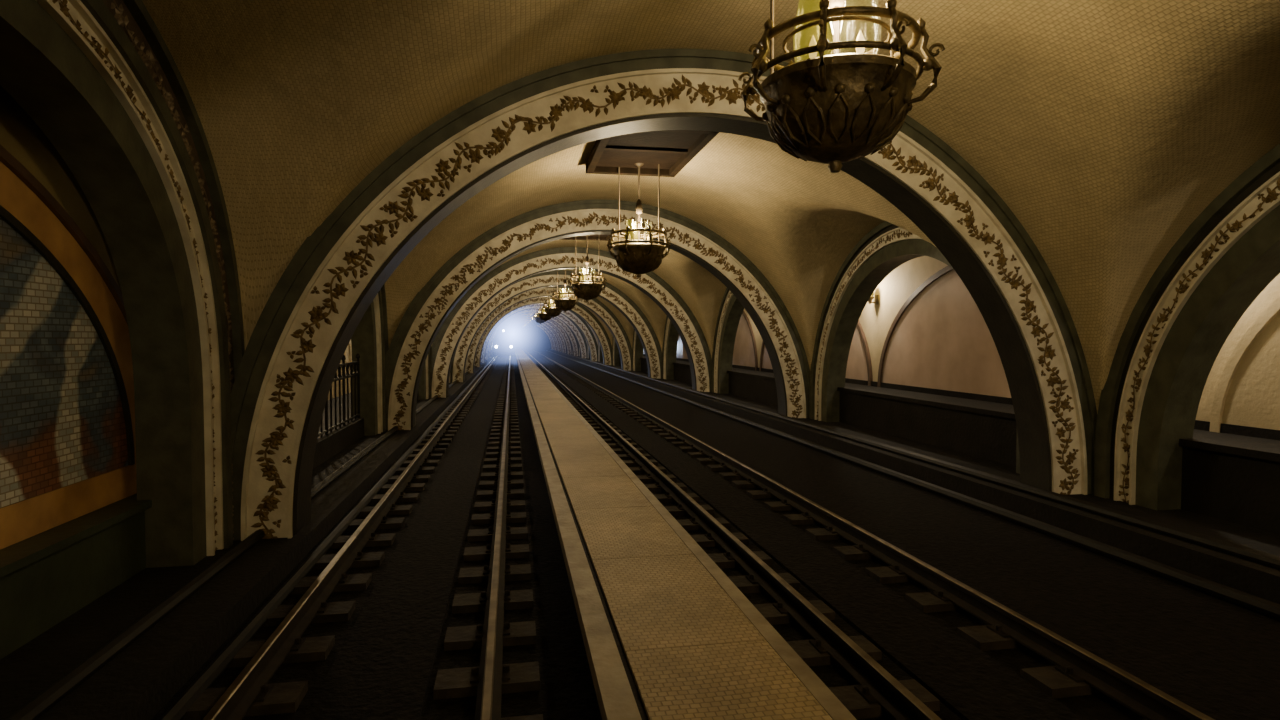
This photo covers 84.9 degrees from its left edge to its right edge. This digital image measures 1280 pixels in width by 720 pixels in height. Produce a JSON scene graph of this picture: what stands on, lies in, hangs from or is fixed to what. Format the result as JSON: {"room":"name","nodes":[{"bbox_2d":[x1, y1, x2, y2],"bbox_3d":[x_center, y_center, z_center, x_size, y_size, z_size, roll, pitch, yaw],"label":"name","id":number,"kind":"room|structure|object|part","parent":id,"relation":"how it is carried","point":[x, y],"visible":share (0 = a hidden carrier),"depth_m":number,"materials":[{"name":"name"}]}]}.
{"room":"metro station","nodes":[
{"label":"metro station","id":0,"kind":"room"},
{"bbox_2d":[0,85,128,507],"bbox_3d":[-3.935,-0.306,-1.393,1.380,5.100,16.900,0,2,-10],"label":"wall","id":1,"kind":"structure","parent":0,"point":[20,135],"depth_m":5.27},
{"bbox_2d":[0,144,127,324],"bbox_3d":[-3.970,-0.181,2.902,0.100,3.020,8.120,0,2,-10],"label":"trim","id":2,"kind":"structure","parent":1,"relation":"attached to","point":[6,158],"depth_m":5.33,"materials":[{"name":"brown wood"}]},
{"bbox_2d":[0,161,136,549],"bbox_3d":[-3.982,-0.159,2.900,0.075,2.965,8.000,0,2,-10],"label":"mural","id":3,"kind":"object","parent":1,"relation":"attached to","point":[67,403],"visible":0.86,"depth_m":5.25},
{"bbox_2d":[0,493,151,659],"bbox_3d":[-3.097,1.848,-1.182,0.320,0.780,16.880,0,2,-10],"label":"wainscot","id":4,"kind":"structure","parent":1,"relation":"attached to","point":[46,577],"depth_m":5.06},
{"bbox_2d":[328,344,351,399],"bbox_3d":[-16.152,-2.260,60.767,0.200,5.100,109.850,0,2,-10],"label":"wall","id":5,"kind":"structure","parent":0,"point":[337,382],"depth_m":20.11,"materials":[{"name":"paint"}]},
{"bbox_2d":[345,340,351,361],"bbox_3d":[-8.388,-1.055,19.254,0.080,2.300,5.200,0,2,-10],"label":"wall","id":6,"kind":"structure","parent":0,"point":[346,350],"depth_m":20.73,"materials":[{"name":"beige paint"}]},
{"bbox_2d":[510,323,550,350],"bbox_3d":[-19.230,-4.134,116.420,14.250,5.850,0.200,0,2,-10],"label":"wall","id":7,"kind":"structure","parent":0,"point":[536,339],"depth_m":116.54,"materials":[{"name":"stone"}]},
{"bbox_2d":[142,0,1279,413],"bbox_3d":[-7.644,-2.707,53.720,10.000,4.283,126.750,0,2,-10],"label":"ceiling","id":8,"kind":"structure","parent":0,"point":[1106,128],"depth_m":6.70,"materials":[{"name":"paint"}]},
{"bbox_2d":[509,322,553,349],"bbox_3d":[-19.084,-4.122,116.040,10.200,5.450,0.580,0,2,-10],"label":"rib","id":9,"kind":"object","parent":8,"relation":"attached to","point":[543,329],"visible":0.27,"depth_m":116.49,"materials":[{"name":"beige stone"}]},
{"bbox_2d":[491,315,571,354],"bbox_3d":[-12.982,-3.078,82.812,10.200,5.450,0.580,0,2,-10],"label":"rib","id":10,"kind":"object","parent":8,"relation":"attached to","point":[563,333],"visible":0.3,"depth_m":83.22,"materials":[{"name":"beige paint"}]},
{"bbox_2d":[528,312,535,327],"bbox_3d":[-10.694,-4.279,70.301,1.124,2.038,1.124,-2,3,-44],"label":"pendant lamp","id":11,"kind":"object","parent":8,"relation":"hanging from","point":[530,322],"visible":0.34,"depth_m":70.11,"materials":[{"name":"brown metal"}]},
{"bbox_2d":[488,312,578,356],"bbox_3d":[-11.457,-2.817,74.505,10.200,5.450,0.580,0,2,-10],"label":"rib","id":12,"kind":"object","parent":8,"relation":"attached to","point":[575,346],"visible":0.48,"depth_m":74.83,"materials":[{"name":"beige paint"}]},
{"bbox_2d":[509,321,557,350],"bbox_3d":[-17.559,-3.861,107.733,10.200,5.450,0.580,0,2,-10],"label":"rib","id":13,"kind":"object","parent":8,"relation":"attached to","point":[541,325],"visible":0.23,"depth_m":108.21,"materials":[{"name":"beige stone"}]},
{"bbox_2d":[507,319,561,351],"bbox_3d":[-16.033,-3.600,99.426,10.200,5.450,0.580,0,2,-10],"label":"rib","id":14,"kind":"object","parent":8,"relation":"attached to","point":[543,324],"visible":0.3,"depth_m":99.86,"materials":[{"name":"beige paint"}]},
{"bbox_2d":[530,309,539,325],"bbox_3d":[-9.169,-4.018,61.994,1.124,2.038,1.124,-2,3,-44],"label":"pendant lamp","id":15,"kind":"object","parent":8,"relation":"hanging from","point":[533,321],"visible":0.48,"depth_m":61.77,"materials":[{"name":"brown metal"}]},
{"bbox_2d":[485,309,586,359],"bbox_3d":[-9.932,-2.556,66.198,10.200,5.450,0.580,0,2,-10],"label":"rib","id":16,"kind":"object","parent":8,"relation":"attached to","point":[576,331],"visible":0.48,"depth_m":66.50,"materials":[{"name":"beige stone"}]},
{"bbox_2d":[506,317,566,352],"bbox_3d":[-14.508,-3.339,91.119,10.200,5.450,0.580,0,2,-10],"label":"rib","id":17,"kind":"object","parent":8,"relation":"attached to","point":[563,345],"visible":0.32,"depth_m":91.56,"materials":[{"name":"beige paint"}]},
{"bbox_2d":[533,308,544,323],"bbox_3d":[-7.644,-3.757,53.687,1.124,2.038,1.124,-2,3,-44],"label":"pendant lamp","id":18,"kind":"object","parent":8,"relation":"hanging from","point":[537,319],"visible":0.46,"depth_m":53.42,"materials":[{"name":"brown metal"}]},
{"bbox_2d":[481,304,597,362],"bbox_3d":[-8.406,-2.295,57.891,10.200,5.450,0.580,0,2,-10],"label":"rib","id":19,"kind":"object","parent":8,"relation":"attached to","point":[581,324],"visible":0.52,"depth_m":58.16,"materials":[{"name":"beige stone"}]},
{"bbox_2d":[474,297,611,366],"bbox_3d":[-6.881,-2.034,49.584,10.200,5.450,0.580,0,2,-10],"label":"rib","id":20,"kind":"object","parent":8,"relation":"attached to","point":[580,310],"visible":0.66,"depth_m":49.80,"materials":[{"name":"beige stone"}]},
{"bbox_2d":[537,297,551,321],"bbox_3d":[-6.118,-3.496,45.380,1.124,2.038,1.124,0,2,1],"label":"pendant lamp","id":21,"kind":"object","parent":8,"relation":"hanging from","point":[542,315],"visible":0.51,"depth_m":45.17,"materials":[{"name":"brown metal"}]},
{"bbox_2d":[465,286,631,372],"bbox_3d":[-5.356,-1.772,41.277,10.200,5.450,0.580,0,2,-10],"label":"rib","id":22,"kind":"object","parent":8,"relation":"attached to","point":[603,312],"visible":0.73,"depth_m":41.31,"materials":[{"name":"beige stone"}]},
{"bbox_2d":[542,287,561,317],"bbox_3d":[-4.593,-3.235,37.073,1.124,2.038,1.124,-2,3,-44],"label":"pendant lamp","id":23,"kind":"object","parent":8,"relation":"hanging from","point":[551,310],"visible":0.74,"depth_m":36.84,"materials":[{"name":"brown metal"}]},
{"bbox_2d":[451,270,661,381],"bbox_3d":[-3.830,-1.511,32.969,10.200,5.450,0.580,0,2,-10],"label":"rib","id":24,"kind":"object","parent":8,"relation":"attached to","point":[611,294],"visible":0.82,"depth_m":32.65,"materials":[{"name":"beige paint"}]},
{"bbox_2d":[551,269,578,311],"bbox_3d":[-3.067,-2.973,28.766,1.124,2.038,1.124,0,2,1],"label":"pendant lamp","id":25,"kind":"object","parent":8,"relation":"hanging from","point":[563,303],"visible":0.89,"depth_m":28.57,"materials":[{"name":"brown metal"}]},
{"bbox_2d":[430,247,711,397],"bbox_3d":[-2.305,-1.250,24.662,10.200,5.450,0.580,0,2,-10],"label":"rib","id":26,"kind":"object","parent":8,"relation":"attached to","point":[446,341],"visible":0.9,"depth_m":24.25,"materials":[{"name":"beige paint"}]},
{"bbox_2d":[559,235,610,240],"bbox_3d":[-1.440,-3.652,19.431,1.600,0.260,2.840,0,2,-10],"label":"ceiling vent","id":27,"kind":"object","parent":8,"relation":"attached to","point":[591,237],"depth_m":20.69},
{"bbox_2d":[567,235,606,301],"bbox_3d":[-1.542,-2.712,20.459,1.124,2.038,1.124,-2,3,-44],"label":"pendant lamp","id":28,"kind":"object","parent":8,"relation":"hanging from","point":[586,290],"visible":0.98,"depth_m":20.25,"materials":[{"name":"brown metal"}]},
{"bbox_2d":[385,199,809,430],"bbox_3d":[-0.779,-0.989,16.355,10.200,5.450,0.580,0,2,-10],"label":"rib","id":29,"kind":"object","parent":8,"relation":"attached to","point":[413,338],"visible":0.91,"depth_m":15.93,"materials":[{"name":"beige paint"}]},
{"bbox_2d":[606,163,671,277],"bbox_3d":[-0.017,-2.451,12.152,1.124,2.038,1.124,-2,3,-44],"label":"pendant lamp","id":30,"kind":"object","parent":8,"relation":"hanging from","point":[635,257],"visible":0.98,"depth_m":11.95,"materials":[{"name":"brown metal"}]},
{"bbox_2d":[586,130,718,176],"bbox_3d":[0.085,-3.391,11.124,1.600,0.260,2.840,0,2,-10],"label":"ceiling panel","id":31,"kind":"object","parent":8,"relation":"attached to","point":[673,150],"depth_m":11.18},
{"bbox_2d":[230,49,1096,540],"bbox_3d":[0.746,-0.728,8.048,10.200,5.450,0.580,0,2,-10],"label":"rib","id":32,"kind":"object","parent":8,"relation":"attached to","point":[296,347],"visible":0.88,"depth_m":7.49,"materials":[{"name":"beige paint"}]},
{"bbox_2d":[738,0,944,172],"bbox_3d":[1.338,-2.265,4.772,1.267,1.950,1.267,-2,3,-44],"label":"pendant lamp","id":33,"kind":"object","parent":8,"relation":"hanging from","point":[832,108],"visible":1,"depth_m":4.47,"materials":[{"name":"brown metal"}]},
{"bbox_3d":[1.446,-2.080,4.594,0.062,0.175,0.060,0,2,-10],"label":"bulb","id":34,"kind":"part","parent":33,"relation":"part of","materials":[{"name":"white glass"}]},
{"bbox_2d":[151,351,1279,719],"bbox_3d":[-7.717,0.615,53.811,14.250,0.290,126.750,0,2,-10],"label":"floor","id":35,"kind":"structure","parent":0,"point":[1218,657],"depth_m":5.85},
{"bbox_2d":[0,354,495,719],"bbox_3d":[-12.340,0.412,52.956,1.170,0.250,126.750,0,2,-10],"label":"ledge","id":36,"kind":"object","parent":35,"relation":"on","point":[136,684],"visible":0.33,"depth_m":5.00,"materials":[{"name":"stone"}]},
{"bbox_2d":[6,354,496,719],"bbox_3d":[-11.942,0.370,53.028,0.740,0.230,126.750,0,2,-10],"label":"platform edge","id":37,"kind":"object","parent":36,"relation":"on","point":[34,709],"visible":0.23,"depth_m":5.02,"materials":[{"name":"black metal"}]},
{"bbox_2d":[182,354,542,719],"bbox_3d":[-10.458,0.422,52.284,2.030,0.232,124.750,0,2,-10],"label":"railway track","id":38,"kind":"object","parent":35,"relation":"on","point":[382,670],"visible":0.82,"depth_m":5.57,"materials":[{"name":"metal"}]},
{"bbox_3d":[-9.755,0.378,52.412,0.140,0.152,124.750,0,2,-10],"label":"rail","id":39,"kind":"part","parent":38,"relation":"part of","materials":[{"name":"metal"}]},
{"bbox_2d":[492,327,514,353],"bbox_3d":[-16.518,-2.406,85.312,2.400,2.950,18.150,0,2,-10],"label":"train","id":40,"kind":"object","parent":38,"relation":"on","point":[504,341],"visible":0.91,"depth_m":76.54,"materials":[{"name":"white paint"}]},
{"bbox_2d":[313,392,417,468],"bbox_3d":[-15.169,0.033,61.020,1.800,0.600,109.850,0,2,-10],"label":"platform","id":41,"kind":"object","parent":35,"relation":"on","point":[329,445],"visible":0.02,"depth_m":12.86,"materials":[{"name":"stone"}]},
{"bbox_2d":[317,354,359,439],"bbox_3d":[-5.230,0.621,11.291,0.090,1.350,6.490,0,2,-10],"label":"iron railing","id":42,"kind":"object","parent":41,"relation":"on","point":[343,365],"visible":0.3,"depth_m":13.16,"materials":[{"name":"black metal"}]},
{"bbox_2d":[515,349,856,719],"bbox_3d":[-8.588,0.311,52.116,1.090,0.505,123.750,0,2,-10],"label":"walkway","id":43,"kind":"object","parent":35,"relation":"on","point":[667,634],"visible":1,"depth_m":4.39,"materials":[{"name":"stone"}]},
{"bbox_2d":[524,350,1214,719],"bbox_3d":[-6.863,0.401,52.944,2.000,0.232,124.750,0,2,-10],"label":"railway track","id":44,"kind":"object","parent":35,"relation":"on","point":[947,667],"visible":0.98,"depth_m":5.53,"materials":[{"name":"metal"}]},
{"bbox_3d":[-7.522,0.365,52.822,0.140,0.152,124.750,0,2,-10],"label":"rail","id":45,"kind":"part","parent":44,"relation":"part of","materials":[{"name":"metal"}]},
{"bbox_2d":[548,349,1279,603],"bbox_3d":[-3.193,0.324,54.633,1.550,0.320,126.750,0,2,-10],"label":"ledge","id":46,"kind":"object","parent":35,"relation":"on","point":[1253,578],"visible":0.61,"depth_m":8.01,"materials":[{"name":"stone"}]},
{"bbox_2d":[546,349,1279,619],"bbox_3d":[-3.771,0.292,54.526,0.815,0.310,126.750,0,2,-10],"label":"platform edge","id":47,"kind":"object","parent":46,"relation":"on","point":[1272,609],"visible":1,"depth_m":7.90,"materials":[{"name":"black metal"}]},
{"bbox_2d":[618,354,1279,533],"bbox_3d":[-1.698,-0.029,54.896,1.610,1.110,126.750,0,2,-10],"label":"wall","id":48,"kind":"structure","parent":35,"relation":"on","point":[1233,478],"depth_m":11.01,"materials":[{"name":"stone"}]},
{"bbox_2d":[744,256,1279,421],"bbox_3d":[-0.808,-2.078,54.995,0.200,5.100,126.750,0,2,-10],"label":"wall","id":49,"kind":"structure","parent":0,"point":[898,285],"depth_m":16.11,"materials":[{"name":"paint"}]},
{"bbox_2d":[676,336,687,358],"bbox_3d":[2.110,-1.421,38.361,0.070,2.870,8.100,0,2,-10],"label":"arch panel","id":50,"kind":"object","parent":49,"relation":"attached to","point":[681,352],"visible":0.02,"depth_m":37.84,"materials":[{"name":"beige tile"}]},
{"bbox_2d":[732,310,757,370],"bbox_3d":[3.636,-1.160,30.054,0.070,2.870,8.100,0,2,-10],"label":"arch panel","id":51,"kind":"object","parent":49,"relation":"attached to","point":[745,351],"visible":0.3,"depth_m":27.41,"materials":[{"name":"beige paint"}]},
{"bbox_2d":[759,321,872,385],"bbox_3d":[5.161,-0.898,21.747,0.070,2.870,8.100,0,2,-10],"label":"arch panel","id":52,"kind":"object","parent":49,"relation":"attached to","point":[859,365],"visible":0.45,"depth_m":18.53,"materials":[{"name":"beige paint"}]},
{"bbox_2d":[868,292,878,304],"bbox_3d":[5.816,-1.602,17.547,0.310,0.420,0.200,0,2,-10],"label":"wall sconce","id":53,"kind":"object","parent":49,"relation":"attached to","point":[876,296],"visible":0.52,"depth_m":17.51,"materials":[{"name":"brown metal"}]},
{"bbox_2d":[877,266,1010,397],"bbox_3d":[6.686,-0.637,13.440,0.070,2.870,8.100,0,2,-10],"label":"arch panel","id":54,"kind":"object","parent":49,"relation":"attached to","point":[939,338],"visible":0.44,"depth_m":14.84,"materials":[{"name":"beige paint"}]},
{"bbox_2d":[643,354,1279,439],"bbox_3d":[-0.931,-0.569,55.020,0.050,0.120,126.750,0,2,-10],"label":"baseboard","id":55,"kind":"structure","parent":49,"relation":"attached to","point":[1272,434],"depth_m":13.42,"materials":[{"name":"stone"}]},
{"bbox_2d":[1209,296,1279,432],"bbox_3d":[8.212,-0.376,5.133,0.070,2.870,8.100,0,2,-10],"label":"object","id":56,"kind":"structure","parent":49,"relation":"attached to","point":[1247,393],"depth_m":8.62,"materials":[{"name":"paint"}]},
{"bbox_3d":[-2.495,-2.094,54.685,0.430,5.250,126.750,0,2,-10],"label":"wall","id":57,"kind":"structure","parent":0,"visible":0},
{"bbox_2d":[587,344,589,358],"bbox_3d":[-4.079,-2.045,62.991,0.550,4.530,7.780,0,2,-10],"label":"arch","id":58,"kind":"object","parent":57,"relation":"attached to","point":[588,351],"visible":0.09,"depth_m":66.32,"materials":[{"name":"beige stone"}]},
{"bbox_2d":[598,341,602,361],"bbox_3d":[-2.554,-1.784,54.684,0.550,4.530,7.780,0,2,-10],"label":"arch","id":59,"kind":"object","parent":57,"relation":"attached to","point":[600,356],"visible":0.14,"depth_m":57.88,"materials":[{"name":"beige stone"}]},
{"bbox_2d":[612,337,619,365],"bbox_3d":[-1.028,-1.522,46.377,0.550,4.530,7.780,0,2,-10],"label":"arch","id":60,"kind":"object","parent":57,"relation":"attached to","point":[615,357],"visible":0.14,"depth_m":49.49,"materials":[{"name":"brown paint"}]},
{"bbox_2d":[632,329,642,370],"bbox_3d":[0.497,-1.261,38.070,0.550,4.530,7.780,0,2,-10],"label":"arch","id":61,"kind":"object","parent":57,"relation":"attached to","point":[637,348],"visible":0.2,"depth_m":41.15,"materials":[{"name":"beige paint"}]},
{"bbox_2d":[662,316,678,379],"bbox_3d":[2.022,-1.000,29.763,0.550,4.530,7.780,0,2,-10],"label":"arch","id":62,"kind":"object","parent":57,"relation":"attached to","point":[670,339],"visible":0.21,"depth_m":32.79,"materials":[{"name":"beige paint"}]},
{"bbox_2d":[711,288,743,393],"bbox_3d":[3.548,-0.739,21.456,0.550,4.530,7.780,0,2,-10],"label":"arch","id":63,"kind":"object","parent":57,"relation":"attached to","point":[731,309],"visible":0.27,"depth_m":24.34,"materials":[{"name":"beige paint"}]},
{"bbox_2d":[809,221,1019,473],"bbox_3d":[5.073,-0.478,13.148,0.550,4.530,7.780,0,2,-10],"label":"arch","id":64,"kind":"object","parent":57,"relation":"attached to","point":[887,246],"visible":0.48,"depth_m":15.36,"materials":[{"name":"beige stone"}]},
{"bbox_2d":[1094,144,1279,509],"bbox_3d":[6.599,-0.217,4.841,0.550,4.530,7.780,0,2,-10],"label":"arch","id":65,"kind":"object","parent":57,"relation":"attached to","point":[1170,343],"visible":0.95,"depth_m":7.74,"materials":[{"name":"beige stone"}]},
{"bbox_3d":[-12.793,-2.034,52.796,0.430,5.250,126.750,0,2,-10],"label":"wall","id":66,"kind":"structure","parent":0,"visible":0},
{"bbox_2d":[0,0,244,567],"bbox_3d":[-3.562,-0.428,2.969,0.590,5.070,8.440,0,2,-10],"label":"arch","id":67,"kind":"object","parent":66,"relation":"attached to","point":[99,79],"visible":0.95,"depth_m":5.91,"materials":[{"name":"beige stone"}]},
{"bbox_2d":[351,284,387,435],"bbox_3d":[-5.087,-0.690,11.276,0.590,5.070,8.440,0,2,-10],"label":"arch","id":68,"kind":"object","parent":66,"relation":"attached to","point":[369,340],"visible":0.15,"depth_m":14.49,"materials":[{"name":"beige stone"}]},
{"bbox_2d":[418,345,431,399],"bbox_3d":[-6.612,-0.951,19.583,0.590,5.070,8.440,0,2,-10],"label":"arch","id":69,"kind":"object","parent":66,"relation":"attached to","point":[424,385],"visible":0.09,"depth_m":23.04,"materials":[{"name":"brown paint"}]}
]}

